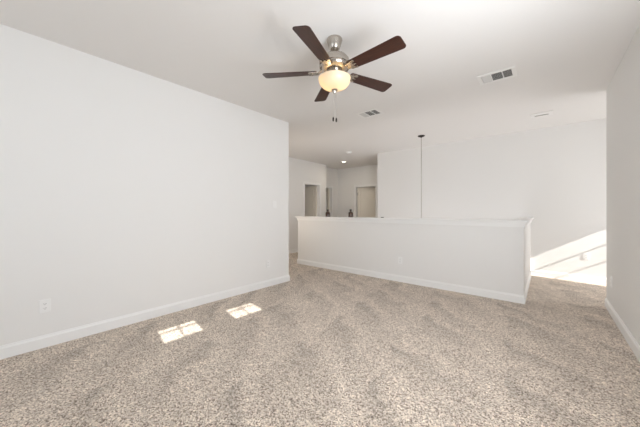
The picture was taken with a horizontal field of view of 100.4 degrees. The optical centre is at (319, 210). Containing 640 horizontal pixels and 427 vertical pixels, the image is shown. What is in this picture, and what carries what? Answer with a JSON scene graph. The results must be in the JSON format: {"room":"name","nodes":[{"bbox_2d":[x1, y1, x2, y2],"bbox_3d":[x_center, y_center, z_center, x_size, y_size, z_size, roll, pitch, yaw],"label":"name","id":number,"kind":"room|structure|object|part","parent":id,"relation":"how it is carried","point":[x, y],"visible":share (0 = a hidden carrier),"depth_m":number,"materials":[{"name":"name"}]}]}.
{"room":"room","nodes":[
{"label":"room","id":0,"kind":"room"},
{"bbox_2d":[0,24,288,345],"bbox_3d":[-2.226,-0.160,2.721,0.115,2.740,5.075,0,0,40],"label":"wall","id":1,"kind":"structure","parent":0,"point":[124,190],"depth_m":2.76,"materials":[{"name":"white paint"}]},
{"bbox_2d":[39,299,50,313],"bbox_3d":[-2.443,0.844,2.369,0.008,0.116,0.072,0,0,40],"label":"wall outlet","id":2,"kind":"object","parent":1,"relation":"attached to","point":[44,305],"visible":1,"depth_m":2.37,"materials":[{"name":"white plastic"}]},
{"bbox_2d":[0,275,289,359],"bbox_3d":[-2.216,1.156,2.722,0.130,0.108,5.090,0,0,40],"label":"baseboard","id":3,"kind":"structure","parent":1,"relation":"attached to","point":[32,344],"depth_m":2.77,"materials":[{"name":"white paint"}]},
{"bbox_2d":[289,157,325,249],"bbox_3d":[-1.038,-0.160,7.481,0.115,2.740,3.725,0,0,40],"label":"wall","id":4,"kind":"structure","parent":0,"point":[300,171],"depth_m":7.87,"materials":[{"name":"white paint"}]},
{"bbox_2d":[289,249,297,253],"bbox_3d":[-1.347,1.156,7.016,0.015,0.108,2.615,0,0,40],"label":"baseboard","id":5,"kind":"structure","parent":4,"relation":"attached to","point":[291,250],"depth_m":7.69,"materials":[{"name":"white paint"}]},
{"bbox_2d":[305,186,316,215],"bbox_3d":[-0.357,0.195,8.869,0.691,2.010,0.184,0,0,42],"label":"door","id":6,"kind":"structure","parent":4,"relation":"in","point":[310,192],"depth_m":8.79,"materials":[{"name":"beige paint"}]},
{"bbox_2d":[303,181,320,216],"bbox_3d":[-0.278,0.161,8.367,0.130,2.098,0.826,0,0,40],"label":"door frame","id":7,"kind":"structure","parent":4,"relation":"attached to","point":[318,185],"depth_m":8.60,"materials":[{"name":"white paint"}]},
{"bbox_2d":[0,252,639,426],"bbox_3d":[0.412,1.285,4.238,9.550,0.150,11.000,0,0,40],"label":"floor","id":8,"kind":"structure","parent":0,"point":[320,347],"depth_m":2.13,"materials":[{"name":"carpet"}]},
{"bbox_2d":[0,0,639,168],"bbox_3d":[0.412,-1.605,4.238,9.550,0.150,11.000,0,0,40],"label":"ceiling","id":9,"kind":"structure","parent":0,"point":[566,55],"depth_m":2.62,"materials":[{"name":"white paint"}]},
{"bbox_2d":[262,25,405,121],"bbox_3d":[0.158,-1.161,2.349,1.213,0.738,1.258,0,0,40],"label":"ceiling fan","id":10,"kind":"object","parent":9,"relation":"hanging from","point":[334,65],"visible":1,"depth_m":2.27,"materials":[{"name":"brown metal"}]},
{"bbox_3d":[-0.270,-1.240,2.424,0.493,0.006,0.138,0,11,6],"label":"blade","id":11,"kind":"part","parent":10,"relation":"part of","materials":[{"name":"brown wood"}]},
{"bbox_3d":[-0.036,-1.240,2.014,0.138,0.006,0.493,12,5,24],"label":"blade","id":12,"kind":"part","parent":10,"relation":"part of","materials":[{"name":"brown wood"}]},
{"bbox_3d":[0.048,-1.240,2.774,0.138,0.006,0.493,-11,2,-12],"label":"blade","id":13,"kind":"part","parent":10,"relation":"part of","materials":[{"name":"brown wood"}]},
{"bbox_3d":[0.129,-1.133,2.381,0.286,0.105,0.286,0,0,40],"label":"lamp shade","id":14,"kind":"part","parent":10,"relation":"part of","materials":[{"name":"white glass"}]},
{"bbox_3d":[0.478,-1.240,2.580,0.493,0.006,0.138,0,-11,-30],"label":"blade","id":15,"kind":"part","parent":10,"relation":"part of","materials":[{"name":"brown wood"}]},
{"bbox_3d":[0.426,-1.240,2.111,0.493,0.006,0.138,0,-11,42],"label":"blade","id":16,"kind":"part","parent":10,"relation":"part of","materials":[{"name":"brown wood"}]},
{"bbox_2d":[356,108,383,118],"bbox_3d":[0.779,-1.525,4.176,0.360,0.009,0.270,0,0,40],"label":"ceiling vent","id":17,"kind":"object","parent":9,"relation":"in","point":[373,112],"visible":1,"depth_m":4.17,"materials":[{"name":"white metal"}]},
{"bbox_2d":[418,135,424,217],"bbox_3d":[2.059,-0.420,5.425,0.230,2.220,0.230,0,0,40],"label":"pendant light","id":18,"kind":"object","parent":9,"relation":"hanging from","point":[420,136],"visible":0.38,"depth_m":5.42,"materials":[{"name":"brown metal"}]},
{"bbox_3d":[2.059,-0.537,5.425,0.011,1.915,0.010,0,0,40],"label":"rod","id":19,"kind":"part","parent":18,"relation":"part of","materials":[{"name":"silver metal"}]},
{"bbox_2d":[477,66,516,84],"bbox_3d":[2.002,-1.525,3.022,0.360,0.009,0.270,0,0,40],"label":"ceiling vent","id":20,"kind":"object","parent":9,"relation":"in","point":[510,72],"visible":1,"depth_m":3.01,"materials":[{"name":"white metal"}]},
{"bbox_2d":[530,110,552,117],"bbox_3d":[3.497,-1.525,4.213,0.270,0.009,0.220,0,0,40],"label":"ceiling vent","id":21,"kind":"object","parent":9,"relation":"in","point":[546,113],"visible":1,"depth_m":4.21,"materials":[{"name":"white metal"}]},
{"bbox_2d":[326,167,336,216],"bbox_3d":[0.301,-0.160,9.368,0.280,2.740,1.115,0,0,40],"label":"wall","id":22,"kind":"structure","parent":0,"point":[331,174],"depth_m":9.62,"materials":[{"name":"white paint"}]},
{"bbox_2d":[326,188,328,211],"bbox_3d":[0.131,0.195,9.811,0.184,2.010,0.611,0,0,-42],"label":"door","id":23,"kind":"structure","parent":22,"relation":"in","point":[327,190],"depth_m":9.62,"materials":[{"name":"beige paint"}]},
{"bbox_2d":[326,186,332,216],"bbox_3d":[0.181,0.161,9.342,0.130,2.098,0.746,0,0,40],"label":"door frame","id":24,"kind":"structure","parent":22,"relation":"attached to","point":[329,187],"depth_m":9.56,"materials":[{"name":"white paint"}]},
{"bbox_2d":[337,165,376,216],"bbox_3d":[1.605,-0.160,9.069,2.655,2.740,0.115,0,0,40],"label":"wall","id":25,"kind":"structure","parent":0,"point":[347,178],"depth_m":9.47,"materials":[{"name":"white paint"}]},
{"bbox_2d":[354,184,376,216],"bbox_3d":[1.573,0.161,9.086,0.891,2.098,0.130,0,0,40],"label":"door frame","id":26,"kind":"structure","parent":25,"relation":"attached to","point":[369,185],"depth_m":9.18,"materials":[{"name":"white paint"}]},
{"bbox_2d":[357,187,374,216],"bbox_3d":[1.644,0.195,9.189,0.741,2.010,0.184,0,0,24],"label":"door","id":27,"kind":"structure","parent":25,"relation":"in","point":[365,196],"depth_m":9.19,"materials":[{"name":"beige paint"}]},
{"bbox_2d":[298,220,530,295],"bbox_3d":[1.735,0.678,5.601,4.148,1.063,2.050,0,0,40],"label":"wall","id":28,"kind":"structure","parent":0,"point":[495,258],"depth_m":4.28,"materials":[{"name":"white paint"}]},
{"bbox_2d":[297,259,531,303],"bbox_3d":[1.725,1.156,5.589,4.178,0.108,2.050,0,0,40],"label":"baseboard","id":29,"kind":"structure","parent":28,"relation":"attached to","point":[521,299],"depth_m":4.25,"materials":[{"name":"white paint"}]},
{"bbox_2d":[295,216,533,226],"bbox_3d":[1.719,0.133,5.582,4.248,0.022,2.100,0,0,40],"label":"trim","id":30,"kind":"structure","parent":28,"relation":"on","point":[522,219],"depth_m":4.34,"materials":[{"name":"white paint"}]},
{"bbox_2d":[348,209,352,216],"bbox_3d":[0.609,0.044,5.290,0.096,0.156,0.096,0,0,40],"label":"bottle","id":31,"kind":"object","parent":30,"relation":"on","point":[350,214],"visible":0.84,"depth_m":5.25,"materials":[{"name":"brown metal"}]},
{"bbox_2d":[377,119,605,277],"bbox_3d":[3.763,1.240,5.305,5.745,5.540,0.120,0,0,40],"label":"wall","id":32,"kind":"structure","parent":0,"point":[555,176],"depth_m":5.07,"materials":[{"name":"white paint"}]},
{"bbox_2d":[531,269,605,283],"bbox_3d":[4.899,1.156,4.254,2.422,0.108,0.015,0,0,40],"label":"baseboard","id":33,"kind":"structure","parent":32,"relation":"attached to","point":[601,280],"depth_m":4.68,"materials":[{"name":"white paint"}]},
{"bbox_2d":[583,253,588,259],"bbox_3d":[4.545,0.775,4.558,0.072,0.116,0.008,0,0,40],"label":"wall outlet","id":34,"kind":"object","parent":32,"relation":"attached to","point":[585,255],"visible":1,"depth_m":4.56,"materials":[{"name":"white plastic"}]},
{"bbox_2d":[606,24,639,344],"bbox_3d":[1.470,-0.160,0.741,0.115,2.740,6.830,0,0,40],"label":"wall","id":35,"kind":"structure","parent":0,"point":[623,91],"depth_m":2.60,"materials":[{"name":"white paint"}]},
{"bbox_2d":[605,298,639,361],"bbox_3d":[2.041,1.156,0.267,1.630,0.108,6.845,0,0,40],"label":"baseboard","id":36,"kind":"structure","parent":35,"relation":"attached to","point":[635,347],"depth_m":2.54,"materials":[{"name":"white paint"}]}
]}

